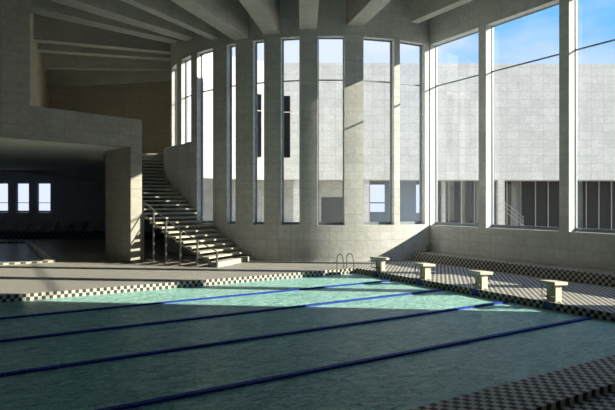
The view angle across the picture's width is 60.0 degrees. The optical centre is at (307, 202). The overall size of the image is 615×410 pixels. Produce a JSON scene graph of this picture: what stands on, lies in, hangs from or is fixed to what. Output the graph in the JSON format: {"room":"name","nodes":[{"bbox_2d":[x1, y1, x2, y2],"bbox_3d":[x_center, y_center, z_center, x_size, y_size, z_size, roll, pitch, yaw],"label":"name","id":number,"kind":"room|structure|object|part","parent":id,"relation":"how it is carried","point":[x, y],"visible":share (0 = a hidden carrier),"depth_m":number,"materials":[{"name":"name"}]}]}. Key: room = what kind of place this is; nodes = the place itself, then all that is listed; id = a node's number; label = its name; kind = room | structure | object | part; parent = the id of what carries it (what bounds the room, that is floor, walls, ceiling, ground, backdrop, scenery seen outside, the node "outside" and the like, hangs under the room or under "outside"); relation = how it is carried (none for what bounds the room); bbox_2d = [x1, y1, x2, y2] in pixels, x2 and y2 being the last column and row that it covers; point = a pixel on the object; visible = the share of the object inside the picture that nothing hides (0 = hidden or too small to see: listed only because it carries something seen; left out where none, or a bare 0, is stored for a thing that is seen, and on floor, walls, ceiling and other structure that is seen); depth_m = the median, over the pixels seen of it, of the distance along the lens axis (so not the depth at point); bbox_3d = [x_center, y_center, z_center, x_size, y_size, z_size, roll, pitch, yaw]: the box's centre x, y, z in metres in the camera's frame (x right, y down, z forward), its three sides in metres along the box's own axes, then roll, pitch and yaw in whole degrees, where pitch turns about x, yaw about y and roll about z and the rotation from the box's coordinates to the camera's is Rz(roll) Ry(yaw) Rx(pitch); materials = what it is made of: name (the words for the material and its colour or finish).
{"room":"indoor swimming pool","nodes":[
{"label":"indoor swimming pool","id":0,"kind":"room"},
{"bbox_2d":[30,13,49,107],"bbox_3d":[-17.450,-6.835,34.540,0.416,7.650,16.049,0,0,-22],"label":"wall","id":1,"kind":"structure","parent":0,"point":[39,92],"depth_m":30.90,"materials":[{"name":"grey concrete"}]},
{"bbox_2d":[0,0,141,262],"bbox_3d":[-14.865,-3.860,18.002,7.125,13.600,27.873,0,0,26],"label":"wall","id":2,"kind":"structure","parent":0,"point":[18,119],"depth_m":22.55,"materials":[{"name":"concrete"}]},
{"bbox_2d":[0,136,163,170],"bbox_3d":[-18.939,-2.785,24.516,22.123,0.450,34.968,0,0,0],"label":"ceiling","id":3,"kind":"structure","parent":0,"point":[16,154],"depth_m":29.32,"materials":[{"name":"concrete"}]},
{"bbox_2d":[0,81,170,230],"bbox_3d":[-19.700,-3.860,42.150,21.000,13.600,0.300,0,0,0],"label":"wall","id":4,"kind":"structure","parent":0,"point":[79,204],"depth_m":42.00,"materials":[{"name":"paint"}]},
{"bbox_2d":[17,183,28,211],"bbox_3d":[-22.470,-0.420,42.120,0.980,2.300,0.100,0,0,0],"label":"window","id":5,"kind":"structure","parent":4,"relation":"in","point":[17,183],"depth_m":42.08,"materials":[{"name":"metal"}]},
{"bbox_2d":[38,183,50,211],"bbox_3d":[-20.795,-0.420,42.120,1.030,2.300,0.100,0,0,0],"label":"window","id":6,"kind":"structure","parent":4,"relation":"in","point":[38,183],"depth_m":42.06,"materials":[{"name":"metal"}]},
{"bbox_2d":[0,170,104,187],"bbox_3d":[-20.600,-2.010,41.625,10.800,1.900,0.650,0,0,0],"label":"trim","id":7,"kind":"structure","parent":4,"relation":"attached to","point":[11,172],"depth_m":41.30,"materials":[{"name":"paint"}]},
{"bbox_2d":[0,231,163,238],"bbox_3d":[-19.650,2.465,41.000,20.700,0.530,2.000,0,0,0],"label":"trim","id":8,"kind":"structure","parent":4,"relation":"attached to","point":[7,234],"depth_m":40.00,"materials":[{"name":"black tile"}]},
{"bbox_2d":[4,222,17,231],"bbox_3d":[-22.745,1.837,40.900,0.844,0.753,0.624,0,0,0],"label":"deck chair","id":9,"kind":"object","parent":8,"relation":"on","point":[14,225],"visible":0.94,"depth_m":40.84,"materials":[{"name":"brown wood"}]},
{"bbox_2d":[18,222,31,231],"bbox_3d":[-21.670,1.837,40.900,0.844,0.753,0.624,0,0,0],"label":"deck chair","id":10,"kind":"object","parent":8,"relation":"on","point":[28,225],"visible":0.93,"depth_m":40.82,"materials":[{"name":"brown wood"}]},
{"bbox_2d":[32,222,45,231],"bbox_3d":[-20.595,1.837,40.900,0.844,0.753,0.624,0,0,0],"label":"deck chair","id":11,"kind":"object","parent":8,"relation":"on","point":[42,225],"visible":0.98,"depth_m":40.85,"materials":[{"name":"brown wood"}]},
{"bbox_2d":[49,222,60,231],"bbox_3d":[-19.481,1.837,40.900,0.844,0.753,0.624,0,0,0],"label":"deck chair","id":12,"kind":"object","parent":8,"relation":"on","point":[57,223],"visible":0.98,"depth_m":40.84,"materials":[{"name":"brown wood"}]},
{"bbox_2d":[61,222,74,231],"bbox_3d":[-18.406,1.837,40.900,0.844,0.753,0.624,0,0,0],"label":"deck chair","id":13,"kind":"object","parent":8,"relation":"on","point":[71,223],"visible":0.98,"depth_m":40.86,"materials":[{"name":"brown wood"}]},
{"bbox_2d":[75,222,88,231],"bbox_3d":[-17.330,1.837,40.900,0.844,0.753,0.624,0,0,0],"label":"deck chair","id":14,"kind":"object","parent":8,"relation":"on","point":[85,223],"visible":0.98,"depth_m":40.83,"materials":[{"name":"brown wood"}]},
{"bbox_2d":[89,222,102,231],"bbox_3d":[-16.217,1.837,40.900,0.844,0.753,0.624,0,0,0],"label":"deck chair","id":15,"kind":"object","parent":8,"relation":"on","point":[100,223],"visible":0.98,"depth_m":40.79,"materials":[{"name":"brown wood"}]},
{"bbox_2d":[164,143,188,254],"bbox_3d":[-7.952,-0.110,32.344,1.469,6.100,8.962,0,0,-13],"label":"wall","id":16,"kind":"structure","parent":0,"point":[176,158],"depth_m":28.98,"materials":[{"name":"concrete"}]},
{"bbox_2d":[171,0,429,261],"bbox_3d":[-4.230,-3.860,31.709,7.896,13.600,22.225,0,0,-43],"label":"wall","id":17,"kind":"structure","parent":0,"point":[308,241],"depth_m":25.36,"materials":[{"name":"concrete"}]},
{"bbox_2d":[186,59,190,143],"bbox_3d":[-6.237,-5.460,28.624,0.100,4.580,1.112,0,0,-38],"label":"window","id":18,"kind":"structure","parent":17,"relation":"in","point":[187,96],"depth_m":29.01,"materials":[{"name":"metal"}]},
{"bbox_2d":[201,51,212,222],"bbox_3d":[-5.024,-3.360,27.341,1.224,8.780,0.100,0,0,41],"label":"window","id":19,"kind":"structure","parent":17,"relation":"in","point":[202,91],"depth_m":27.70,"materials":[{"name":"metal"}]},
{"bbox_2d":[230,46,234,223],"bbox_3d":[-3.577,-3.360,26.284,0.487,8.780,0.100,0,0,30],"label":"window","id":20,"kind":"structure","parent":17,"relation":"in","point":[231,47],"depth_m":26.36,"materials":[{"name":"metal"}]},
{"bbox_2d":[256,41,263,223],"bbox_3d":[-2.224,-3.360,25.644,0.535,8.780,0.100,0,0,21],"label":"window","id":21,"kind":"structure","parent":17,"relation":"in","point":[263,41],"depth_m":25.68,"materials":[{"name":"metal"}]},
{"bbox_2d":[283,39,299,224],"bbox_3d":[-0.751,-3.360,25.232,0.839,8.780,0.100,0,0,11],"label":"window","id":22,"kind":"structure","parent":17,"relation":"in","point":[284,223],"depth_m":25.20,"materials":[{"name":"metal"}]},
{"bbox_2d":[318,38,343,224],"bbox_3d":[1.096,-3.360,25.070,1.192,8.780,0.100,0,0,0],"label":"window","id":23,"kind":"structure","parent":17,"relation":"in","point":[319,223],"depth_m":25.02,"materials":[{"name":"metal"}]},
{"bbox_2d":[364,39,390,224],"bbox_3d":[3.286,-3.360,25.366,1.464,8.780,0.100,0,0,-14],"label":"window","id":24,"kind":"structure","parent":17,"relation":"in","point":[365,223],"depth_m":25.49,"materials":[{"name":"metal"}]},
{"bbox_2d":[400,42,420,223],"bbox_3d":[4.939,-3.360,25.960,1.400,8.780,0.100,0,0,-25],"label":"window","id":25,"kind":"structure","parent":17,"relation":"in","point":[419,46],"depth_m":26.20,"materials":[{"name":"metal"}]},
{"bbox_2d":[0,239,614,409],"bbox_3d":[-20.528,2.730,20.450,52.000,0.001,47.236,0,0,-31],"label":"floor","id":26,"kind":"structure","parent":0,"point":[79,264],"depth_m":19.25,"materials":[{"name":"tile"}]},
{"bbox_2d":[0,242,54,265],"bbox_3d":[-20.787,3.030,29.509,10.702,0.820,18.546,0,0,-30],"label":"pool","id":27,"kind":"object","parent":26,"relation":"in","point":[11,253],"visible":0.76,"depth_m":28.12,"materials":[{"name":"liquid"}]},
{"bbox_2d":[142,153,252,266],"bbox_3d":[-7.482,-0.140,27.772,4.522,5.740,12.693,0,0,-40],"label":"staircase","id":28,"kind":"structure","parent":26,"relation":"on","point":[224,262],"depth_m":25.95,"materials":[{"name":"concrete"}]},
{"bbox_2d":[142,201,217,267],"bbox_3d":[-5.853,1.307,23.763,4.764,2.845,0.304,0,0,33],"label":"stair railing","id":29,"kind":"object","parent":28,"relation":"attached to","point":[143,202],"visible":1,"depth_m":23.95,"materials":[{"name":"metal"}]},
{"bbox_3d":[-7.749,1.320,25.132,0.087,2.820,0.087,0,0,-23],"label":"post","id":30,"kind":"part","parent":29,"relation":"part of","materials":[{"name":"metal"}]},
{"bbox_3d":[-7.092,1.525,24.543,0.087,2.410,0.087,0,0,23],"label":"post","id":31,"kind":"part","parent":29,"relation":"part of","materials":[{"name":"metal"}]},
{"bbox_3d":[-6.378,1.725,23.988,0.087,2.010,0.087,0,0,-23],"label":"post","id":32,"kind":"part","parent":29,"relation":"part of","materials":[{"name":"metal"}]},
{"bbox_3d":[-5.607,1.975,23.474,0.087,1.510,0.087,0,0,23],"label":"post","id":33,"kind":"part","parent":29,"relation":"part of","materials":[{"name":"metal"}]},
{"bbox_3d":[-4.762,2.165,22.998,0.087,1.130,0.087,0,0,23],"label":"post","id":34,"kind":"part","parent":29,"relation":"part of","materials":[{"name":"metal"}]},
{"bbox_3d":[-3.841,2.395,22.571,0.087,0.670,0.087,0,0,-23],"label":"post","id":35,"kind":"part","parent":29,"relation":"part of","materials":[{"name":"metal"}]},
{"bbox_2d":[0,268,614,409],"bbox_3d":[-5.367,3.835,10.433,25.600,2.210,13.350,0,0,-31],"label":"swimming pool","id":36,"kind":"object","parent":26,"relation":"in","point":[405,382],"visible":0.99,"depth_m":11.14,"materials":[{"name":"liquid"}]},
{"bbox_2d":[0,280,395,319],"bbox_3d":[-7.301,2.917,13.733,24.900,0.043,0.110,0,0,-31],"label":"lane rope","id":37,"kind":"object","parent":36,"relation":"on","point":[236,295],"visible":1,"depth_m":15.81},
{"bbox_2d":[0,289,445,342],"bbox_3d":[-5.983,2.917,11.550,24.900,0.043,0.110,0,0,-31],"label":"lane rope","id":38,"kind":"object","parent":36,"relation":"on","point":[427,291],"visible":1,"depth_m":13.46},
{"bbox_2d":[0,301,509,376],"bbox_3d":[-4.665,2.917,9.367,24.900,0.043,0.110,0,0,-31],"label":"lane rope","id":39,"kind":"object","parent":36,"relation":"on","point":[65,365],"visible":1,"depth_m":11.09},
{"bbox_2d":[94,316,593,409],"bbox_3d":[-3.346,2.917,7.185,24.900,0.043,0.110,0,0,-31],"label":"lane rope","id":40,"kind":"object","parent":36,"relation":"on","point":[376,358],"visible":1,"depth_m":9.26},
{"bbox_2d":[336,253,354,273],"bbox_3d":[1.597,3.019,22.251,0.544,1.822,0.602,0,0,-31],"label":"pool ladder","id":41,"kind":"object","parent":36,"relation":"attached to","point":[348,253],"visible":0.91,"depth_m":22.23,"materials":[{"name":"metal"}]},
{"bbox_3d":[1.373,3.019,22.138,0.044,1.822,0.564,0,0,-31],"label":"rail","id":42,"kind":"part","parent":41,"relation":"part of","materials":[{"name":"metal"}]},
{"bbox_3d":[1.801,3.019,22.396,0.044,1.822,0.564,0,0,-31],"label":"rail","id":43,"kind":"part","parent":41,"relation":"part of","materials":[{"name":"metal"}]},
{"bbox_2d":[370,257,388,270],"bbox_3d":[2.901,2.444,21.407,0.604,0.572,0.500,0,0,-31],"label":"starting block","id":44,"kind":"object","parent":26,"relation":"on","point":[380,261],"visible":1,"depth_m":21.30,"materials":[{"name":"concrete"}]},
{"bbox_2d":[413,263,434,278],"bbox_3d":[4.219,2.444,19.224,0.604,0.572,0.500,0,0,-31],"label":"starting block","id":45,"kind":"object","parent":26,"relation":"on","point":[425,268],"visible":1,"depth_m":19.12,"materials":[{"name":"concrete"}]},
{"bbox_2d":[468,270,492,288],"bbox_3d":[5.537,2.444,17.042,0.604,0.572,0.500,0,0,-31],"label":"starting block","id":46,"kind":"object","parent":26,"relation":"on","point":[481,277],"visible":1,"depth_m":16.94,"materials":[{"name":"concrete"}]},
{"bbox_2d":[539,280,567,301],"bbox_3d":[6.856,2.444,14.859,0.604,0.572,0.500,0,0,-31],"label":"starting block","id":47,"kind":"object","parent":26,"relation":"on","point":[554,288],"visible":1,"depth_m":14.76,"materials":[{"name":"beige concrete"}]},
{"bbox_2d":[531,383,614,409],"bbox_3d":[-8.329,2.783,0.250,52.000,0.104,0.065,0,0,-31],"label":"trim","id":48,"kind":"structure","parent":26,"relation":"attached to","point":[577,398],"depth_m":7.58,"materials":[{"name":"tile"}]},
{"bbox_2d":[430,0,614,270],"bbox_3d":[12.727,-3.860,15.485,0.500,13.600,26.150,0,0,-31],"label":"wall","id":49,"kind":"structure","parent":0,"point":[566,246],"depth_m":22.07,"materials":[{"name":"concrete"}]},
{"bbox_2d":[436,31,478,226],"bbox_3d":[7.156,-3.340,25.058,0.100,8.820,2.980,0,0,-31],"label":"window","id":50,"kind":"structure","parent":49,"relation":"in","point":[437,85],"depth_m":26.30,"materials":[{"name":"metal"}]},
{"bbox_2d":[415,252,614,286],"bbox_3d":[11.931,2.545,14.840,0.830,0.370,25.070,0,0,-31],"label":"trim","id":51,"kind":"structure","parent":49,"relation":"attached to","point":[567,275],"depth_m":20.18,"materials":[{"name":"tile"}]},
{"bbox_2d":[492,3,558,230],"bbox_3d":[9.038,-3.340,21.942,0.100,8.820,3.440,0,0,-31],"label":"window","id":52,"kind":"structure","parent":49,"relation":"in","point":[493,70],"depth_m":23.28,"materials":[{"name":"metal"}]},
{"bbox_2d":[575,0,614,232],"bbox_3d":[11.036,-3.340,18.634,0.100,8.820,3.450,0,0,-31],"label":"window","id":53,"kind":"structure","parent":49,"relation":"in","point":[576,49],"depth_m":20.08,"materials":[{"name":"metal"}]},
{"bbox_2d":[555,390,614,409],"bbox_3d":[-4.834,2.835,-5.536,52.000,0.001,13.520,0,0,-31],"label":"floor","id":54,"kind":"structure","parent":0,"point":[606,401],"depth_m":7.49,"materials":[{"name":"tile"}]},
{"bbox_3d":[-5.314,-10.860,10.606,49.773,0.400,63.188,0,0,0],"label":"ceiling","id":55,"kind":"structure","parent":0,"visible":0},
{"bbox_2d":[34,14,170,53],"bbox_3d":[-15.327,-9.825,29.427,15.211,1.670,0.600,0,0,-19],"label":"ceiling beam","id":56,"kind":"structure","parent":55,"relation":"attached to","point":[49,30],"depth_m":30.17,"materials":[{"name":"concrete"}]},
{"bbox_2d":[30,0,177,44],"bbox_3d":[-12.597,-9.800,24.912,14.650,1.721,0.800,0,0,-42],"label":"ceiling beam","id":57,"kind":"structure","parent":55,"relation":"attached to","point":[47,8],"depth_m":26.23,"materials":[{"name":"concrete"}]},
{"bbox_2d":[38,43,170,60],"bbox_3d":[-16.214,-9.880,31.905,16.080,1.560,0.600,0,0,-14],"label":"ceiling beam","id":58,"kind":"structure","parent":55,"relation":"attached to","point":[42,47],"depth_m":32.59,"materials":[{"name":"concrete"}]},
{"bbox_2d":[42,53,170,70],"bbox_3d":[-15.171,-9.760,35.228,13.674,1.800,0.500,0,0,-3],"label":"ceiling beam","id":59,"kind":"structure","parent":55,"relation":"attached to","point":[50,61],"depth_m":35.08,"materials":[{"name":"concrete"}]},
{"bbox_2d":[47,70,170,87],"bbox_3d":[-14.377,-9.570,37.963,12.774,2.180,0.500,0,0,13],"label":"ceiling beam","id":60,"kind":"structure","parent":55,"relation":"attached to","point":[55,78],"depth_m":37.80,"materials":[{"name":"concrete"}]},
{"bbox_2d":[50,0,193,41],"bbox_3d":[-12.286,-9.629,20.241,0.800,2.062,20.150,0,0,38],"label":"ceiling beam","id":61,"kind":"structure","parent":55,"relation":"attached to","point":[118,10],"depth_m":24.95,"materials":[{"name":"concrete"}]},
{"bbox_2d":[121,0,218,39],"bbox_3d":[-10.157,-9.412,16.024,0.440,2.495,24.150,0,0,28],"label":"ceiling beam","id":62,"kind":"structure","parent":55,"relation":"attached to","point":[168,10],"depth_m":23.82,"materials":[{"name":"concrete"}]},
{"bbox_2d":[171,0,248,39],"bbox_3d":[-7.121,-9.284,14.473,0.800,2.751,24.150,0,0,19],"label":"ceiling beam","id":63,"kind":"structure","parent":55,"relation":"attached to","point":[230,17],"depth_m":23.46,"materials":[{"name":"concrete"}]},
{"bbox_2d":[239,0,279,34],"bbox_3d":[-3.434,-9.309,13.341,0.770,2.702,24.150,0,0,9],"label":"ceiling beam","id":64,"kind":"structure","parent":55,"relation":"attached to","point":[265,13],"depth_m":23.09,"materials":[{"name":"concrete"}]},
{"bbox_2d":[299,0,318,29],"bbox_3d":[0.142,-9.359,12.877,0.800,2.602,24.150,0,0,-1],"label":"ceiling beam","id":65,"kind":"structure","parent":55,"relation":"attached to","point":[308,9],"depth_m":22.77,"materials":[{"name":"concrete"}]},
{"bbox_2d":[347,0,390,25],"bbox_3d":[4.870,-9.459,14.226,0.784,2.401,22.150,0,0,-14],"label":"ceiling beam","id":66,"kind":"structure","parent":55,"relation":"attached to","point":[359,12],"depth_m":23.45,"materials":[{"name":"concrete"}]},
{"bbox_2d":[411,0,472,22],"bbox_3d":[11.448,-9.585,14.508,0.450,2.150,24.800,0,0,-31],"label":"ceiling beam","id":67,"kind":"structure","parent":55,"relation":"attached to","point":[421,10],"depth_m":24.00,"materials":[{"name":"concrete"}]},
{"label":"outside","id":68,"kind":"structure","parent":0,"visible":0},
{"label":"ground","id":69,"kind":"structure","parent":68,"visible":0},
{"bbox_2d":[204,52,614,232],"bbox_3d":[16.500,-4.795,51.300,57.000,15.470,17.400,0,0,0],"label":"building","id":70,"kind":"structure","parent":69,"relation":"on","point":[526,96],"depth_m":47.85,"materials":[{"name":"concrete"}]},
{"bbox_3d":[2.850,1.190,50.800,3.100,3.500,0.100,0,0,0],"label":"doorway","id":71,"kind":"part","parent":70,"relation":"part of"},
{"bbox_2d":[505,202,523,225],"bbox_3d":[18.800,1.205,49.200,2.432,3.570,0.060,0,0,0],"label":"stair rail","id":72,"kind":"object","parent":69,"relation":"on","point":[505,202],"visible":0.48,"depth_m":49.18,"materials":[{"name":"grey metal"}]}
]}

